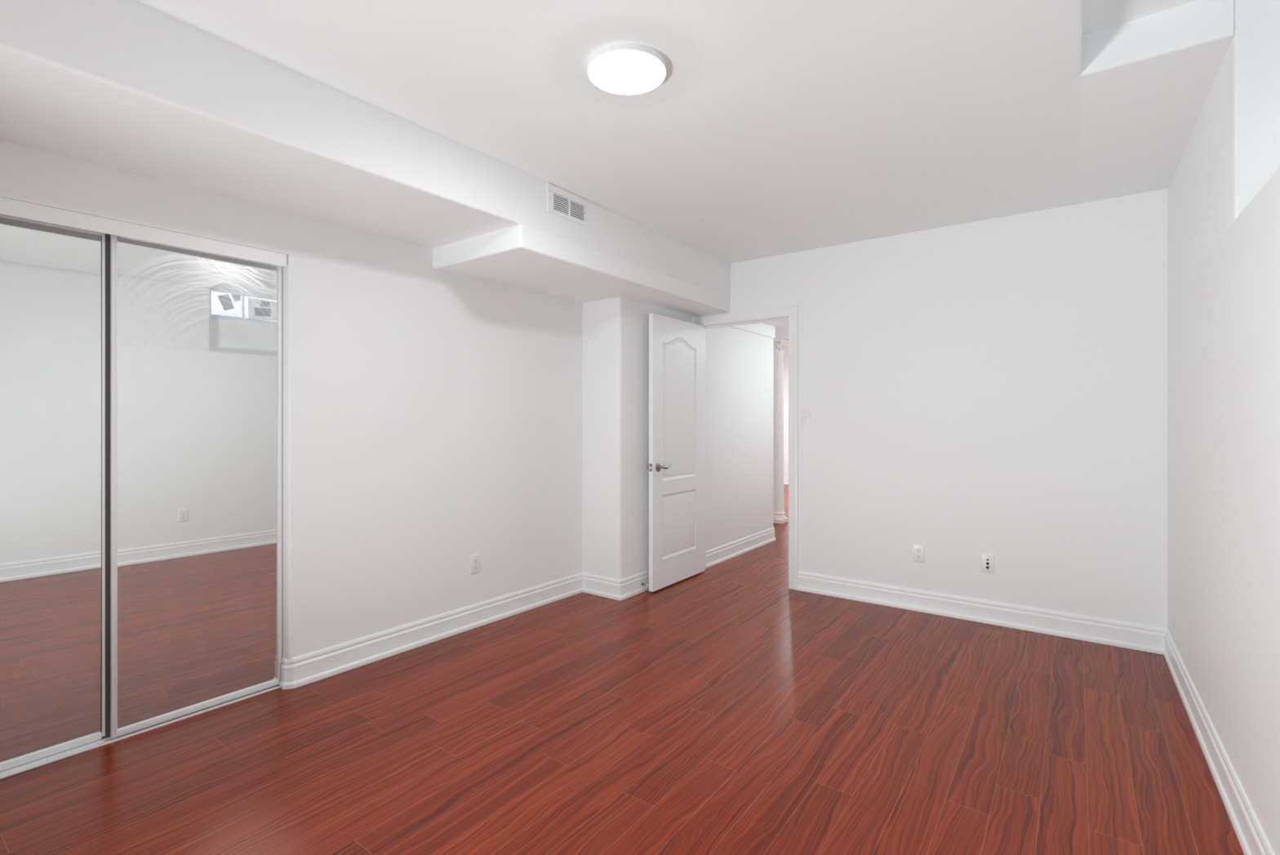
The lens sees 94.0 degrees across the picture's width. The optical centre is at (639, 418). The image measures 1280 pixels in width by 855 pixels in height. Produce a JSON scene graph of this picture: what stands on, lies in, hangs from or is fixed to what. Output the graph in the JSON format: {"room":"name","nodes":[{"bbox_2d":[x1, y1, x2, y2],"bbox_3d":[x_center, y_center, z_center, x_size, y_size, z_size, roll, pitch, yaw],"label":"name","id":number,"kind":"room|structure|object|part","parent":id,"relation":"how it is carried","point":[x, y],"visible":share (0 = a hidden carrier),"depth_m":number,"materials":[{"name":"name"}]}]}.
{"room":"empty basement bedroom","nodes":[
{"label":"empty basement bedroom","id":0,"kind":"room"},
{"bbox_2d":[0,139,582,665],"bbox_3d":[-1.517,0.015,3.074,0.110,2.510,5.380,0,0,38],"label":"wall","id":1,"kind":"structure","parent":0,"point":[432,418],"depth_m":3.23,"materials":[{"name":"white paint"}]},
{"bbox_2d":[0,196,286,266],"bbox_3d":[-2.082,-0.742,2.336,0.099,0.058,1.255,0,0,38],"label":"fascia","id":2,"kind":"object","parent":1,"relation":"attached to","point":[8,206],"visible":1,"depth_m":2.36,"materials":[{"name":"white metal"}]},
{"bbox_2d":[279,569,648,689],"bbox_3d":[-0.673,1.200,3.922,3.010,0.139,0.369,0,0,-42],"label":"baseboard","id":3,"kind":"structure","parent":1,"relation":"attached to","point":[313,666],"depth_m":3.45,"materials":[{"name":"white paint"}]},
{"bbox_2d":[470,553,479,574],"bbox_3d":[-1.004,0.886,3.641,0.007,0.114,0.070,0,0,38],"label":"electrical outlet","id":4,"kind":"object","parent":1,"relation":"attached to","point":[475,558],"visible":1,"depth_m":3.64,"materials":[{"name":"white plastic"}]},
{"bbox_2d":[473,558,478,563],"bbox_3d":[-1.003,0.867,3.640,0.003,0.028,0.034,0,0,38],"label":"receptacle","id":5,"kind":"object","parent":4,"relation":"attached to","point":[475,560],"depth_m":3.64,"materials":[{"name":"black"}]},
{"bbox_2d":[0,484,1244,854],"bbox_3d":[0.709,1.330,5.896,7.407,0.120,15.521,0,0,36],"label":"floor","id":6,"kind":"structure","parent":0,"point":[726,708],"depth_m":2.26,"materials":[{"name":"red laminate"}]},
{"bbox_2d":[0,684,279,778],"bbox_3d":[-2.109,1.265,2.358,0.080,0.010,1.259,0,0,38],"label":"closet track","id":7,"kind":"object","parent":6,"relation":"on","point":[63,754],"visible":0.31,"depth_m":2.33,"materials":[{"name":"white metal"}]},
{"bbox_2d":[0,213,110,771],"bbox_3d":[-2.282,0.258,2.125,0.024,1.996,0.640,0,0,38],"label":"mirror door","id":8,"kind":"structure","parent":7,"relation":"on","point":[55,279],"depth_m":2.23,"materials":[{"name":"silver mirror"}]},
{"bbox_3d":[-2.284,-0.730,2.127,0.019,0.020,0.551,0,0,38],"label":"rail","id":9,"kind":"part","parent":8,"relation":"part of","materials":[{"name":"white metal"}]},
{"bbox_3d":[-2.284,1.242,2.127,0.019,0.026,0.551,0,0,38],"label":"rail","id":10,"kind":"part","parent":8,"relation":"part of","materials":[{"name":"white metal"}]},
{"bbox_2d":[110,234,282,738],"bbox_3d":[-1.893,0.259,2.594,0.024,1.998,0.619,0,0,37],"label":"mirror door","id":11,"kind":"structure","parent":7,"relation":"on","point":[196,336],"depth_m":2.56,"materials":[{"name":"silver mirror"}]},
{"bbox_3d":[-1.895,-0.730,2.595,0.019,0.020,0.585,0,0,37],"label":"rail","id":12,"kind":"part","parent":11,"relation":"part of","materials":[{"name":"white metal"}]},
{"bbox_3d":[-1.895,1.244,2.595,0.019,0.026,0.585,0,0,37],"label":"rail","id":13,"kind":"part","parent":11,"relation":"part of","materials":[{"name":"white metal"}]},
{"bbox_2d":[773,339,788,524],"bbox_3d":[1.686,0.159,7.329,0.230,2.222,0.230,0,0,36],"label":"fluted column","id":14,"kind":"structure","parent":6,"relation":"on","point":[780,517],"depth_m":7.26,"materials":[{"name":"white wood"}]},
{"bbox_2d":[773,325,788,341],"bbox_3d":[0.745,-1.101,8.013,5.750,0.298,0.220,0,0,36],"label":"beam","id":15,"kind":"structure","parent":14,"relation":"on","point":[780,332],"depth_m":7.18,"materials":[{"name":"white paint"}]},
{"bbox_2d":[582,297,693,579],"bbox_3d":[0.000,0.015,4.690,0.379,2.510,0.975,0,0,36],"label":"wall","id":16,"kind":"structure","parent":0,"point":[615,331],"depth_m":4.31,"materials":[{"name":"white paint"}]},
{"bbox_2d":[647,313,704,591],"bbox_3d":[0.298,0.245,4.640,0.151,2.023,0.760,0,0,36],"label":"door","id":17,"kind":"structure","parent":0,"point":[676,466],"depth_m":4.60,"materials":[{"name":"white paint"}]},
{"bbox_3d":[0.192,0.355,4.412,0.051,0.032,0.132,0,0,36],"label":"lever handle","id":18,"kind":"part","parent":17,"relation":"part of","materials":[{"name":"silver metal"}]},
{"bbox_2d":[135,0,1234,262],"bbox_3d":[-0.401,-1.385,2.206,4.750,0.290,5.690,0,0,36],"label":"ceiling","id":19,"kind":"structure","parent":0,"point":[771,127],"depth_m":2.29,"materials":[{"name":"white paint"}]},
{"bbox_2d":[0,0,730,316],"bbox_3d":[-1.198,-1.045,2.841,0.829,0.390,5.375,0,0,36],"label":"bulkhead","id":20,"kind":"object","parent":19,"relation":"attached to","point":[134,86],"visible":0.99,"depth_m":2.30,"materials":[{"name":"white paint"}]},
{"bbox_2d":[546,182,586,226],"bbox_3d":[-0.396,-1.163,3.249,0.010,0.151,0.308,0,0,37],"label":"air vent","id":21,"kind":"object","parent":20,"relation":"attached to","point":[563,203],"visible":1,"depth_m":3.24,"materials":[{"name":"white metal"}]},
{"bbox_2d":[587,42,666,94],"bbox_3d":[-0.046,-1.218,2.103,0.277,0.044,0.277,0,0,36],"label":"ceiling light","id":22,"kind":"object","parent":19,"relation":"attached to","point":[619,68],"visible":1,"depth_m":2.06,"materials":[{"name":"white plastic"}]},
{"bbox_2d":[705,323,774,551],"bbox_3d":[-0.908,-0.130,7.005,4.668,2.800,1.462,0,0,36],"label":"wall","id":23,"kind":"structure","parent":0,"point":[740,358],"depth_m":5.57,"materials":[{"name":"white paint"}]},
{"bbox_2d":[705,527,776,568],"bbox_3d":[0.929,1.200,5.688,0.150,0.139,1.462,0,0,36],"label":"baseboard","id":24,"kind":"structure","parent":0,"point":[717,555],"depth_m":5.56,"materials":[{"name":"white paint"}]},
{"bbox_2d":[761,320,788,355],"bbox_3d":[1.239,-1.242,8.748,6.080,0.575,6.810,0,0,36],"label":"ceiling","id":25,"kind":"structure","parent":0,"point":[779,323],"depth_m":6.06,"materials":[{"name":"white paint"}]},
{"bbox_2d":[783,355,788,477],"bbox_3d":[1.301,-0.130,8.833,6.080,2.800,6.600,0,0,36],"label":"wall","id":26,"kind":"structure","parent":0,"point":[785,357],"depth_m":11.54,"materials":[{"name":"white paint"}]},
{"bbox_2d":[783,476,788,484],"bbox_3d":[3.146,1.200,11.300,5.750,0.139,0.020,0,0,36],"label":"baseboard","id":27,"kind":"structure","parent":26,"relation":"attached to","point":[785,478],"depth_m":11.53,"materials":[{"name":"white paint"}]},
{"bbox_2d":[693,188,1167,628],"bbox_3d":[1.567,0.015,4.221,3.950,2.510,0.115,0,0,36],"label":"wall","id":28,"kind":"structure","parent":0,"point":[997,387],"depth_m":3.69,"materials":[{"name":"white paint"}]},
{"bbox_2d":[691,305,798,590],"bbox_3d":[0.829,0.214,4.749,0.931,2.111,0.135,0,0,36],"label":"door frame","id":29,"kind":"structure","parent":28,"relation":"attached to","point":[790,313],"depth_m":4.45,"materials":[{"name":"white paint"}]},
{"bbox_2d":[800,408,809,424],"bbox_3d":[1.214,-0.016,4.396,0.070,0.114,0.018,0,0,36],"label":"light switch","id":30,"kind":"object","parent":28,"relation":"attached to","point":[805,413],"visible":1,"depth_m":4.40,"materials":[{"name":"white plastic"}]},
{"bbox_2d":[912,543,924,562],"bbox_3d":[1.841,0.888,3.945,0.070,0.114,0.007,0,0,36],"label":"electrical outlet","id":31,"kind":"object","parent":28,"relation":"attached to","point":[917,549],"visible":1,"depth_m":3.94,"materials":[{"name":"white plastic"}]},
{"bbox_2d":[915,553,921,558],"bbox_3d":[1.840,0.907,3.943,0.034,0.028,0.003,0,0,36],"label":"receptacle","id":32,"kind":"object","parent":31,"relation":"attached to","point":[917,555],"depth_m":3.94,"materials":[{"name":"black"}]},
{"bbox_2d":[796,570,1166,654],"bbox_3d":[2.003,1.200,3.819,2.066,0.139,0.020,0,0,36],"label":"baseboard","id":33,"kind":"structure","parent":28,"relation":"attached to","point":[1148,638],"depth_m":3.68,"materials":[{"name":"white paint"}]},
{"bbox_2d":[981,552,994,573],"bbox_3d":[2.160,0.898,3.709,0.070,0.114,0.011,0,0,36],"label":"data plate","id":34,"kind":"object","parent":28,"relation":"attached to","point":[987,560],"visible":1,"depth_m":3.71,"materials":[{"name":"white plastic"}]},
{"bbox_2d":[1167,0,1279,854],"bbox_3d":[1.400,-0.130,0.943,0.352,2.800,5.375,0,0,36],"label":"wall","id":35,"kind":"structure","parent":0,"point":[1224,188],"depth_m":1.96,"materials":[{"name":"white paint"}]},
{"bbox_2d":[1163,628,1274,854],"bbox_3d":[1.269,1.200,1.039,0.020,0.139,5.375,0,0,36],"label":"baseboard","id":36,"kind":"structure","parent":35,"relation":"attached to","point":[1252,839],"depth_m":2.06,"materials":[{"name":"white paint"}]}
]}

